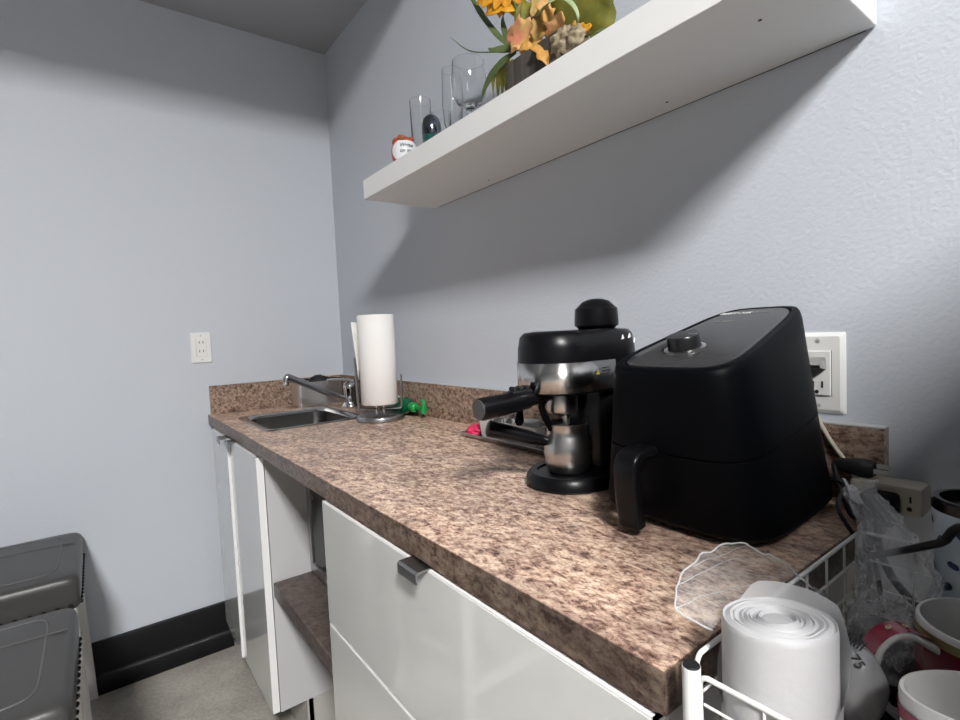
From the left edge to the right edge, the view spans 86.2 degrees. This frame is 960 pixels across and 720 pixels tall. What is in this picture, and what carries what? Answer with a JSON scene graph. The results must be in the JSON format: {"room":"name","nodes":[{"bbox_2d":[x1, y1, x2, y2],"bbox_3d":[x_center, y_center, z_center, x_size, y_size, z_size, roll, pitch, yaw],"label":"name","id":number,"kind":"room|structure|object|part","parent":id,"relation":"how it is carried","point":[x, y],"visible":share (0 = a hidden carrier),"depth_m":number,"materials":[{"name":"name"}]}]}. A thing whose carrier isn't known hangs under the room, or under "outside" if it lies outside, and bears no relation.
{"room":"kitchenette","nodes":[
{"label":"kitchenette","id":0,"kind":"room"},
{"bbox_2d":[0,0,342,642],"bbox_3d":[-2.338,-0.435,1.018,4.400,3.320,0.100,-5,4,-37],"label":"wall","id":1,"kind":"structure","parent":0,"point":[165,174],"depth_m":1.82,"materials":[{"name":"grey paint"}]},
{"bbox_2d":[91,601,234,695],"bbox_3d":[-2.436,1.150,0.899,3.685,0.179,0.024,-5,4,-37],"label":"baseboard","id":2,"kind":"structure","parent":1,"relation":"attached to","point":[130,657],"depth_m":1.85,"materials":[{"name":"black plastic"}]},
{"bbox_2d":[190,332,212,362],"bbox_3d":[-1.049,-0.046,1.931,0.070,0.114,0.008,-5,4,-37],"label":"wall outlet","id":3,"kind":"object","parent":1,"relation":"attached to","point":[200,343],"visible":1,"depth_m":1.93,"materials":[{"name":"white plastic"}]},
{"bbox_2d":[196,339,206,356],"bbox_3d":[-1.047,-0.046,1.929,0.034,0.067,0.003,-5,4,-37],"label":"receptacle","id":4,"kind":"object","parent":3,"relation":"attached to","point":[201,344],"depth_m":1.93,"materials":[{"name":"white plastic"}]},
{"bbox_2d":[90,642,294,719],"bbox_3d":[-0.244,1.324,-1.564,4.200,0.100,6.600,-5,4,-37],"label":"floor","id":5,"kind":"structure","parent":0,"point":[221,685],"depth_m":1.73,"materials":[{"name":"concrete"}]},
{"bbox_2d":[0,608,84,719],"bbox_3d":[-0.978,0.878,0.943,0.416,0.585,0.446,-5,4,-37],"label":"storage bin","id":6,"kind":"object","parent":5,"relation":"on","point":[40,655],"visible":1,"depth_m":0.98,"materials":[{"name":"dark grey plastic"},{"name":"metal"}]},
{"bbox_3d":[-0.950,0.914,1.208,0.058,0.482,0.058,-5,4,-37],"label":"leg","id":7,"kind":"part","parent":6,"relation":"part of","materials":[{"name":"white paint"}]},
{"bbox_2d":[0,533,97,719],"bbox_3d":[-1.354,0.868,1.442,0.416,0.585,0.446,-5,4,-37],"label":"storage bin","id":8,"kind":"object","parent":5,"relation":"on","point":[45,575],"visible":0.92,"depth_m":1.39,"materials":[{"name":"dark grey plastic"},{"name":"metal"}]},
{"bbox_3d":[-1.365,0.628,1.429,0.408,0.098,0.438,-5,4,-37],"label":"seat","id":9,"kind":"part","parent":8,"relation":"part of","materials":[{"name":"grey plastic"}]},
{"bbox_3d":[-1.350,0.951,1.446,0.368,0.080,0.398,-5,4,-37],"label":"foot rail","id":10,"kind":"part","parent":8,"relation":"part of","materials":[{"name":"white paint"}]},
{"bbox_3d":[-1.092,0.910,1.397,0.058,0.482,0.058,-5,4,-37],"label":"leg","id":11,"kind":"part","parent":8,"relation":"part of","materials":[{"name":"white paint"}]},
{"bbox_3d":[-1.326,0.904,1.706,0.058,0.482,0.058,-5,4,-37],"label":"leg","id":12,"kind":"part","parent":8,"relation":"part of","materials":[{"name":"white paint"}]},
{"bbox_2d":[212,428,335,719],"bbox_3d":[-0.582,0.670,1.808,0.543,0.872,0.634,-5,4,-37],"label":"base cabinet","id":13,"kind":"object","parent":5,"relation":"on","point":[262,509],"visible":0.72,"depth_m":1.47,"materials":[{"name":"white laminate"}]},
{"bbox_3d":[-0.844,0.262,1.690,0.037,0.016,0.060,-5,4,-35],"label":"handle","id":14,"kind":"part","parent":13,"relation":"part of","materials":[{"name":"grey metal"}]},
{"bbox_3d":[-0.878,0.617,1.795,0.018,0.725,0.294,-5,4,-35],"label":"door","id":15,"kind":"part","parent":13,"relation":"part of","materials":[{"name":"white paint"}]},
{"bbox_3d":[-0.778,0.263,1.613,0.037,0.016,0.055,-5,4,-37],"label":"handle","id":16,"kind":"part","parent":13,"relation":"part of","materials":[{"name":"grey metal"}]},
{"bbox_3d":[-0.683,0.621,1.544,0.018,0.725,0.332,-5,4,-37],"label":"door","id":17,"kind":"part","parent":13,"relation":"part of","materials":[{"name":"white paint"}]},
{"bbox_2d":[274,571,332,675],"bbox_3d":[-0.223,0.624,1.367,0.493,0.041,0.502,-5,4,-37],"label":"niche shelf","id":18,"kind":"object","parent":13,"relation":"attached to","point":[304,597],"visible":0.24,"depth_m":1.29,"materials":[{"name":"brown laminate"}]},
{"bbox_2d":[306,487,326,584],"bbox_3d":[-0.197,0.456,1.391,0.380,0.289,0.477,-5,4,-37],"label":"microwave","id":19,"kind":"object","parent":18,"relation":"on","point":[314,500],"visible":0.09,"depth_m":1.43,"materials":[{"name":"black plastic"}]},
{"bbox_2d":[322,500,858,719],"bbox_3d":[0.134,0.689,0.865,0.536,0.872,0.731,-5,4,-37],"label":"base cabinet","id":20,"kind":"object","parent":5,"relation":"on","point":[409,642],"visible":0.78,"depth_m":0.69,"materials":[{"name":"white laminate"}]},
{"bbox_3d":[-0.060,0.636,0.717,0.018,0.237,0.728,-5,4,-37],"label":"drawer","id":21,"kind":"part","parent":20,"relation":"part of","materials":[{"name":"white laminate"}]},
{"bbox_3d":[-0.083,0.281,0.692,0.037,0.016,0.050,-5,4,-37],"label":"handle","id":22,"kind":"part","parent":20,"relation":"part of","materials":[{"name":"grey metal"}]},
{"bbox_3d":[-0.071,0.394,0.704,0.018,0.236,0.728,-5,4,-37],"label":"drawer","id":23,"kind":"part","parent":20,"relation":"part of","materials":[{"name":"white paint"}]},
{"bbox_2d":[208,374,930,716],"bbox_3d":[-0.217,0.158,1.313,0.544,0.167,2.002,-5,4,-37],"label":"countertop","id":24,"kind":"structure","parent":20,"relation":"on","point":[599,590],"depth_m":0.67,"materials":[{"name":"stone"}]},
{"bbox_2d":[239,407,359,430],"bbox_3d":[-0.615,0.268,1.771,0.326,0.146,0.387,-5,4,-37],"label":"sink","id":25,"kind":"object","parent":24,"relation":"in","point":[283,420],"visible":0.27,"depth_m":1.89,"materials":[{"name":"silver metal"}]},
{"bbox_2d":[251,411,349,428],"bbox_3d":[-0.615,0.273,1.771,0.270,0.136,0.331,-5,4,-37],"label":"basin","id":26,"kind":"object","parent":25,"relation":"in","point":[285,419],"depth_m":1.90,"materials":[{"name":"silver metal"}]},
{"bbox_2d":[291,377,341,406],"bbox_3d":[-0.675,0.130,2.128,0.188,0.104,0.105,-5,4,-37],"label":"sink caddy","id":27,"kind":"object","parent":24,"relation":"on","point":[302,396],"visible":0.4,"depth_m":2.08,"materials":[{"name":"silver metal"}]},
{"bbox_2d":[310,374,326,379],"bbox_3d":[-0.671,0.084,2.135,0.073,0.049,0.060,-5,4,-37],"label":"scrubber","id":28,"kind":"object","parent":27,"relation":"on","point":[315,377],"visible":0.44,"depth_m":2.12,"materials":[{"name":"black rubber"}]},
{"bbox_2d":[282,374,356,407],"bbox_3d":[-0.598,0.115,1.932,0.291,0.149,0.069,-5,4,-37],"label":"faucet","id":29,"kind":"object","parent":24,"relation":"on","point":[349,388],"visible":0.93,"depth_m":1.96,"materials":[{"name":"silver metal"}]},
{"bbox_3d":[-0.543,0.080,1.985,0.100,0.023,0.039,-4,4,-29],"label":"lever","id":30,"kind":"part","parent":29,"relation":"part of","materials":[{"name":"silver metal"}]},
{"bbox_2d":[353,357,404,423],"bbox_3d":[-0.327,0.042,1.646,0.152,0.300,0.152,-5,4,-37],"label":"paper towel holder","id":31,"kind":"object","parent":24,"relation":"on","point":[383,416],"visible":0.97,"depth_m":1.64,"materials":[{"name":"grey metal"}]},
{"bbox_3d":[-0.368,0.076,1.648,0.066,0.172,0.018,-3,3,0],"label":"arm","id":32,"kind":"part","parent":31,"relation":"part of","materials":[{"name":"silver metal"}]},
{"bbox_2d":[351,314,397,405],"bbox_3d":[-0.333,-0.001,1.641,0.127,0.284,0.117,-5,4,-37],"label":"paper towel roll","id":33,"kind":"object","parent":31,"relation":"on","point":[373,335],"visible":1,"depth_m":1.60,"materials":[{"name":"white paper"}]},
{"bbox_3d":[-0.327,0.032,1.646,0.032,0.280,0.008,-3,3,0],"label":"post","id":34,"kind":"part","parent":31,"relation":"part of","materials":[{"name":"silver metal"}]},
{"bbox_3d":[-0.281,0.102,1.650,0.066,0.112,0.018,-3,3,0],"label":"arm","id":35,"kind":"part","parent":31,"relation":"part of","materials":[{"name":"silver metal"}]},
{"bbox_2d":[379,396,426,414],"bbox_3d":[-0.258,0.153,1.733,0.060,0.062,0.284,-5,4,-37],"label":"soap bottle","id":36,"kind":"object","parent":24,"relation":"on","point":[409,406],"visible":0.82,"depth_m":1.69,"materials":[{"name":"green plastic"}]},
{"bbox_2d":[460,430,543,454],"bbox_3d":[0.089,0.190,1.223,0.110,0.013,0.333,-5,4,-37],"label":"serving tray","id":37,"kind":"object","parent":24,"relation":"on","point":[478,437],"visible":0.22,"depth_m":1.18,"materials":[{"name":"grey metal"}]},
{"bbox_2d":[466,423,480,434],"bbox_3d":[0.003,0.176,1.331,0.083,0.025,0.067,-5,4,-37],"label":"bundle","id":38,"kind":"object","parent":37,"relation":"on","point":[475,429],"visible":0.51,"depth_m":1.31,"materials":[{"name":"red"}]},
{"bbox_2d":[479,418,546,448],"bbox_3d":[0.088,0.169,1.220,0.072,0.047,0.210,-5,4,-37],"label":"condiment caddy","id":39,"kind":"object","parent":37,"relation":"on","point":[542,430],"visible":0.28,"depth_m":1.16,"materials":[{"name":"silver"}]},
{"bbox_2d":[492,417,501,421],"bbox_3d":[0.046,0.146,1.275,0.034,0.082,0.034,-5,4,-37],"label":"glass jar","id":40,"kind":"object","parent":39,"relation":"in","point":[498,419],"visible":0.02,"depth_m":1.26,"materials":[{"name":"white"}]},
{"bbox_2d":[501,413,514,423],"bbox_3d":[0.069,0.158,1.246,0.034,0.060,0.034,-5,4,-37],"label":"glass jar","id":41,"kind":"object","parent":39,"relation":"in","point":[510,418],"visible":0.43,"depth_m":1.23,"materials":[{"name":"white"}]},
{"bbox_3d":[0.068,0.134,1.244,0.034,0.012,0.034,-5,4,-37],"label":"lid","id":42,"kind":"part","parent":41,"relation":"part of","materials":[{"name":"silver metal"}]},
{"bbox_2d":[522,418,540,427],"bbox_3d":[0.115,0.164,1.184,0.052,0.050,0.052,-5,4,-37],"label":"cup","id":43,"kind":"object","parent":39,"relation":"in","point":[533,423],"visible":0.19,"depth_m":1.16,"materials":[{"name":"white ceramic"}]},
{"bbox_2d":[472,299,634,494],"bbox_3d":[0.136,0.054,0.872,0.357,0.317,0.148,-5,4,-37],"label":"espresso machine","id":44,"kind":"object","parent":24,"relation":"on","point":[570,371],"visible":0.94,"depth_m":0.83,"materials":[{"name":"black plastic"}]},
{"bbox_3d":[-0.002,0.074,0.764,0.004,0.030,0.030,-5,4,-37],"label":"handle","id":45,"kind":"part","parent":44,"relation":"part of","materials":[{"name":"grey plastic"}]},
{"bbox_3d":[0.058,0.068,0.809,0.148,0.037,0.035,-5,4,-37],"label":"portafilter handle","id":46,"kind":"part","parent":44,"relation":"part of","materials":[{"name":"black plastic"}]},
{"bbox_3d":[0.066,0.088,0.858,0.019,0.044,0.015,-5,4,-37],"label":"catch lever","id":47,"kind":"part","parent":44,"relation":"part of","materials":[{"name":"black plastic"}]},
{"bbox_2d":[485,419,590,474],"bbox_3d":[0.102,0.145,0.867,0.178,0.097,0.079,-4,3,-18],"label":"milk jug","id":48,"kind":"object","parent":44,"relation":"on","point":[567,451],"visible":0.94,"depth_m":0.85,"materials":[{"name":"silver metal"}]},
{"bbox_3d":[0.062,0.123,0.868,0.107,0.050,0.028,-3,3,-8],"label":"jug handle","id":49,"kind":"part","parent":48,"relation":"part of","materials":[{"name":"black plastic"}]},
{"bbox_3d":[0.145,0.099,0.866,0.013,0.016,0.013,-5,4,-37],"label":"spout","id":50,"kind":"part","parent":44,"relation":"part of","materials":[{"name":"silver metal"}]},
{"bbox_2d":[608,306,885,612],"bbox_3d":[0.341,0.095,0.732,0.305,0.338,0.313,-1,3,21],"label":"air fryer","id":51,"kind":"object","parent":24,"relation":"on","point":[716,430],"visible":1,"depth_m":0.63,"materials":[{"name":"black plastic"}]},
{"bbox_3d":[0.202,0.160,0.657,0.061,0.100,0.033,-5,4,-37],"label":"handle","id":52,"kind":"part","parent":51,"relation":"part of","materials":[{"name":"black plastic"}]},
{"bbox_3d":[0.337,-0.035,0.727,0.267,0.074,0.149,-5,4,-37],"label":"lid panel","id":53,"kind":"part","parent":51,"relation":"part of","materials":[{"name":"grey plastic"}]},
{"bbox_3d":[0.344,0.140,0.736,0.284,0.131,0.240,-5,4,-37],"label":"basket drawer","id":54,"kind":"part","parent":51,"relation":"part of","materials":[{"name":"black plastic"}]},
{"bbox_3d":[0.458,0.212,0.665,0.062,0.100,0.247,-3,3,1],"label":"power cord","id":55,"kind":"part","parent":51,"relation":"part of","materials":[{"name":"black rubber"}]},
{"bbox_3d":[0.515,0.121,0.743,0.013,0.098,0.068,-4,3,-22],"label":"cord","id":56,"kind":"part","parent":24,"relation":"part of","materials":[{"name":"beige plastic"}]},
{"bbox_2d":[831,458,891,549],"bbox_3d":[0.485,0.180,0.669,0.129,0.083,0.067,-5,4,-43],"label":"plug","id":57,"kind":"object","parent":24,"relation":"on","point":[862,467],"visible":0.92,"depth_m":0.69,"materials":[{"name":"black plastic"}]},
{"bbox_3d":[0.483,0.184,0.666,0.013,0.075,0.135,-2,3,18],"label":"cord","id":58,"kind":"part","parent":57,"relation":"part of","materials":[{"name":"black rubber"}]},
{"bbox_3d":[0.525,0.139,0.706,0.046,0.131,0.140,-5,4,-37],"label":"power strip","id":59,"kind":"part","parent":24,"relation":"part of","materials":[{"name":"beige plastic"}]},
{"bbox_2d":[859,488,918,607],"bbox_3d":[0.519,0.237,0.632,0.043,0.132,0.106,-3,3,-5],"label":"power adapter","id":60,"kind":"object","parent":24,"relation":"attached to","point":[891,499],"visible":0.76,"depth_m":0.65,"materials":[{"name":"black plastic"}]},
{"bbox_3d":[0.510,0.257,0.621,0.020,0.095,0.083,-3,3,-7],"label":"adapter cord","id":61,"kind":"part","parent":60,"relation":"part of","materials":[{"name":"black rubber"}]},
{"bbox_2d":[682,530,934,719],"bbox_3d":[0.437,0.673,0.350,0.380,0.930,0.406,-5,4,-37],"label":"wire basket","id":62,"kind":"object","parent":5,"relation":"on","point":[693,690],"visible":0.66,"depth_m":0.51,"materials":[{"name":"white metal"}]},
{"bbox_3d":[0.173,0.684,0.396,0.013,0.928,0.013,-5,4,-37],"label":"post","id":63,"kind":"part","parent":62,"relation":"part of","materials":[{"name":"white metal"}]},
{"bbox_3d":[0.278,0.275,0.224,0.002,0.084,0.378,-5,4,-37],"label":"panel","id":64,"kind":"part","parent":62,"relation":"part of","materials":[{"name":"white metal"}]},
{"bbox_3d":[0.302,0.255,0.488,0.341,0.094,0.002,-5,4,-37],"label":"panel","id":65,"kind":"part","parent":62,"relation":"part of","materials":[{"name":"white metal"}]},
{"bbox_3d":[0.466,0.674,0.617,0.013,0.898,0.013,-5,4,-37],"label":"post","id":66,"kind":"part","parent":62,"relation":"part of","materials":[{"name":"white metal"}]},
{"bbox_2d":[847,613,915,719],"bbox_3d":[0.418,0.302,0.335,0.339,0.001,0.374,-5,4,-37],"label":"liner","id":67,"kind":"object","parent":62,"relation":"in","point":[893,676],"visible":0.14,"depth_m":0.50,"materials":[{"name":"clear plastic"}]},
{"bbox_2d":[674,542,850,719],"bbox_3d":[0.250,0.230,0.444,0.108,0.145,0.244,-1,4,33],"label":"roll","id":68,"kind":"object","parent":67,"relation":"on","point":[785,647],"visible":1,"depth_m":0.35,"materials":[{"name":"grey plastic"}]},
{"bbox_2d":[842,478,944,687],"bbox_3d":[0.438,0.219,0.551,0.082,0.136,0.324,0,4,35],"label":"plastic bag","id":69,"kind":"object","parent":67,"relation":"on","point":[854,494],"visible":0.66,"depth_m":0.49,"materials":[{"name":"white"}]},
{"bbox_2d":[861,597,959,719],"bbox_3d":[0.371,0.251,0.386,0.132,0.099,0.089,-4,3,-21],"label":"mug","id":70,"kind":"object","parent":67,"relation":"on","point":[935,635],"visible":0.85,"depth_m":0.40,"materials":[{"name":"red ceramic"}]},
{"bbox_3d":[0.324,0.247,0.396,0.054,0.085,0.017,-2,3,2],"label":"handle","id":71,"kind":"part","parent":70,"relation":"part of","materials":[{"name":"white ceramic"}]},
{"bbox_2d":[897,670,959,719],"bbox_3d":[0.304,0.249,0.285,0.097,0.114,0.120,-4,3,-28],"label":"mug","id":72,"kind":"object","parent":67,"relation":"on","point":[924,694],"visible":1,"depth_m":0.34,"materials":[{"name":"white ceramic"}]},
{"bbox_2d":[930,489,959,597],"bbox_3d":[0.457,0.209,0.466,0.073,0.166,0.073,-5,4,-37],"label":"tumbler","id":73,"kind":"object","parent":67,"relation":"on","point":[945,503],"visible":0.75,"depth_m":0.47,"materials":[{"name":"grey"}]},
{"bbox_3d":[0.454,0.132,0.462,0.073,0.012,0.073,-5,4,-37],"label":"lid","id":74,"kind":"part","parent":73,"relation":"part of","materials":[{"name":"black plastic"}]},
{"bbox_3d":[0.554,0.246,0.437,0.002,0.094,0.386,-5,4,-37],"label":"panel","id":75,"kind":"part","parent":62,"relation":"part of","materials":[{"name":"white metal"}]},
{"bbox_2d":[869,523,959,558],"bbox_3d":[0.439,0.364,0.293,0.052,0.455,0.555,-3,3,-5],"label":"cable","id":76,"kind":"object","parent":62,"relation":"attached to","point":[951,532],"visible":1,"depth_m":0.47,"materials":[{"name":"black rubber"}]},
{"bbox_2d":[140,0,366,54],"bbox_3d":[-0.375,-1.575,-1.720,4.200,0.927,6.600,-5,4,-37],"label":"ceiling","id":77,"kind":"structure","parent":0,"point":[312,25],"depth_m":1.92,"materials":[{"name":"grey paint"}]},
{"bbox_2d":[324,0,959,625],"bbox_3d":[1.393,-0.528,-0.365,0.100,3.320,6.600,-5,4,-37],"label":"wall","id":78,"kind":"structure","parent":0,"point":[824,183],"depth_m":0.90,"materials":[{"name":"grey paint"}]},
{"bbox_2d":[209,374,888,499],"bbox_3d":[-0.229,0.151,1.336,0.534,0.109,1.952,-5,4,-37],"label":"backsplash","id":79,"kind":"structure","parent":78,"relation":"attached to","point":[445,402],"depth_m":1.57,"materials":[{"name":"brown stone"}]},
{"bbox_2d":[363,0,875,207],"bbox_3d":[0.103,-0.479,1.073,0.236,0.054,1.126,-5,4,-37],"label":"wall shelf","id":80,"kind":"object","parent":78,"relation":"attached to","point":[663,57],"visible":1,"depth_m":0.84,"materials":[{"name":"white laminate"}]},
{"bbox_2d":[391,135,415,161],"bbox_3d":[-0.196,-0.544,1.335,0.069,0.072,0.070,-5,4,-37],"label":"jar","id":81,"kind":"object","parent":80,"relation":"on","point":[401,144],"visible":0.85,"depth_m":1.31,"materials":[{"name":"red"}]},
{"bbox_3d":[-0.190,-0.535,1.314,0.066,0.050,0.024,-3,3,-15],"label":"label panel","id":82,"kind":"part","parent":81,"relation":"part of","materials":[{"name":"white paper"}]},
{"bbox_2d":[409,96,430,146],"bbox_3d":[-0.158,-0.605,1.385,0.058,0.184,0.058,-5,4,-37],"label":"drinking glass","id":83,"kind":"object","parent":80,"relation":"on","point":[420,106],"visible":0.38,"depth_m":1.36,"materials":[{"name":"clear glass"}]},
{"bbox_2d":[422,114,440,142],"bbox_3d":[-0.114,-0.542,1.210,0.046,0.074,0.046,-5,4,-37],"label":"votive","id":84,"kind":"object","parent":80,"relation":"on","point":[431,126],"visible":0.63,"depth_m":1.19,"materials":[{"name":"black glass"}]},
{"bbox_2d":[431,110,445,131],"bbox_3d":[-0.097,-0.569,1.309,0.052,0.115,0.052,-5,4,-37],"label":"drinking glass","id":85,"kind":"object","parent":80,"relation":"on","point":[439,113],"visible":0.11,"depth_m":1.28,"materials":[{"name":"white"}]},
{"bbox_2d":[441,65,462,127],"bbox_3d":[-0.067,-0.613,1.273,0.056,0.205,0.056,-5,4,-37],"label":"champagne flute","id":86,"kind":"object","parent":80,"relation":"on","point":[452,113],"visible":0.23,"depth_m":1.25,"materials":[{"name":"clear glass"}]},
{"bbox_2d":[451,53,485,114],"bbox_3d":[-0.023,-0.583,1.143,0.079,0.156,0.079,-5,4,-37],"label":"goblet","id":87,"kind":"object","parent":80,"relation":"on","point":[468,74],"visible":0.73,"depth_m":1.11,"materials":[{"name":"clear glass"}]},
{"bbox_2d":[450,0,615,98],"bbox_3d":[0.069,-0.699,1.022,0.133,0.390,0.543,-5,4,-37],"label":"flower arrangement","id":88,"kind":"object","parent":80,"relation":"on","point":[565,25],"visible":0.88,"depth_m":0.92,"materials":[{"name":"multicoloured plant"}]},
{"bbox_3d":[0.000,-0.698,1.134,0.006,0.174,0.283,-4,3,-28],"label":"grass blade","id":89,"kind":"part","parent":88,"relation":"part of","materials":[{"name":"green plant"}]},
{"bbox_3d":[0.014,-0.753,1.095,0.037,0.285,0.211,-5,4,-37],"label":"grass blade","id":90,"kind":"part","parent":88,"relation":"part of","materials":[{"name":"green plant"}]},
{"bbox_3d":[0.033,-0.566,1.020,0.020,0.058,0.101,-5,4,-37],"label":"grass blade","id":91,"kind":"part","parent":88,"relation":"part of","materials":[{"name":"green plant"}]},
{"bbox_3d":[0.044,-0.604,1.102,0.009,0.055,0.066,-5,4,-37],"label":"grass blade","id":92,"kind":"part","parent":88,"relation":"part of","materials":[{"name":"green plant"}]},
{"bbox_3d":[0.048,-0.601,1.097,0.009,0.060,0.051,-5,4,-37],"label":"grass blade","id":93,"kind":"part","parent":88,"relation":"part of","materials":[{"name":"green plant"}]},
{"bbox_3d":[0.057,-0.595,1.085,0.009,0.060,0.048,-5,4,-37],"label":"grass blade","id":94,"kind":"part","parent":88,"relation":"part of","materials":[{"name":"green plant"}]},
{"bbox_3d":[0.050,-0.600,1.094,0.009,0.060,0.050,-5,4,-37],"label":"grass blade","id":95,"kind":"part","parent":88,"relation":"part of","materials":[{"name":"green plant"}]},
{"bbox_3d":[0.053,-0.671,1.051,0.012,0.112,0.066,-3,3,-13],"label":"grass blade","id":96,"kind":"part","parent":88,"relation":"part of","materials":[{"name":"green plant"}]},
{"bbox_3d":[0.055,-0.595,1.085,0.008,0.062,0.043,-4,4,-30],"label":"grass blade","id":97,"kind":"part","parent":88,"relation":"part of","materials":[{"name":"green plant"}]},
{"bbox_3d":[0.060,-0.592,1.078,0.009,0.066,0.031,-4,3,-28],"label":"grass blade","id":98,"kind":"part","parent":88,"relation":"part of","materials":[{"name":"green plant"}]},
{"bbox_3d":[0.109,-0.615,0.910,0.027,0.026,0.141,-4,3,-20],"label":"grass blade","id":99,"kind":"part","parent":88,"relation":"part of","materials":[{"name":"green plant"}]},
{"bbox_3d":[0.122,-0.588,0.905,0.021,0.075,0.162,-4,3,-25],"label":"grass blade","id":100,"kind":"part","parent":88,"relation":"part of","materials":[{"name":"green plant"}]},
{"bbox_3d":[0.181,-0.519,0.817,0.020,0.032,0.074,-4,3,-19],"label":"grass blade","id":101,"kind":"part","parent":88,"relation":"part of","materials":[{"name":"green plant"}]},
{"bbox_2d":[805,332,846,414],"bbox_3d":[0.496,0.019,0.796,0.009,0.122,0.120,-5,4,-37],"label":"wall outlet","id":102,"kind":"object","parent":78,"relation":"attached to","point":[829,383],"visible":0.5,"depth_m":0.76,"materials":[{"name":"white plastic"}]},
{"bbox_2d":[809,357,825,368],"bbox_3d":[0.498,0.006,0.765,0.024,0.018,0.024,-5,4,-37],"label":"night light","id":103,"kind":"object","parent":102,"relation":"attached to","point":[815,362],"visible":0.64,"depth_m":0.76,"materials":[{"name":"white plastic"}]},
{"bbox_2d":[808,350,831,395],"bbox_3d":[0.510,0.020,0.773,0.004,0.068,0.034,-5,4,-37],"label":"receptacle","id":104,"kind":"object","parent":102,"relation":"attached to","point":[822,378],"depth_m":0.77,"materials":[{"name":"white plastic"}]},
{"bbox_3d":[0.280,0.288,0.407,0.045,0.030,0.043,-5,4,-37],"label":"coil","id":105,"kind":"object","parent":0,"visible":0},
{"bbox_2d":[844,630,889,719],"bbox_3d":[0.277,0.236,0.379,0.042,0.067,0.040,-5,4,-37],"label":"pack","id":106,"kind":"object","parent":105,"relation":"on","point":[868,693],"visible":0.59,"depth_m":0.36,"materials":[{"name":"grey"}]},
{"bbox_2d":[847,630,866,667],"bbox_3d":[0.271,0.212,0.375,0.019,0.018,0.025,0,4,40],"label":"print","id":107,"kind":"object","parent":106,"relation":"on","point":[858,653],"depth_m":0.37,"materials":[{"name":"black"}]}
]}

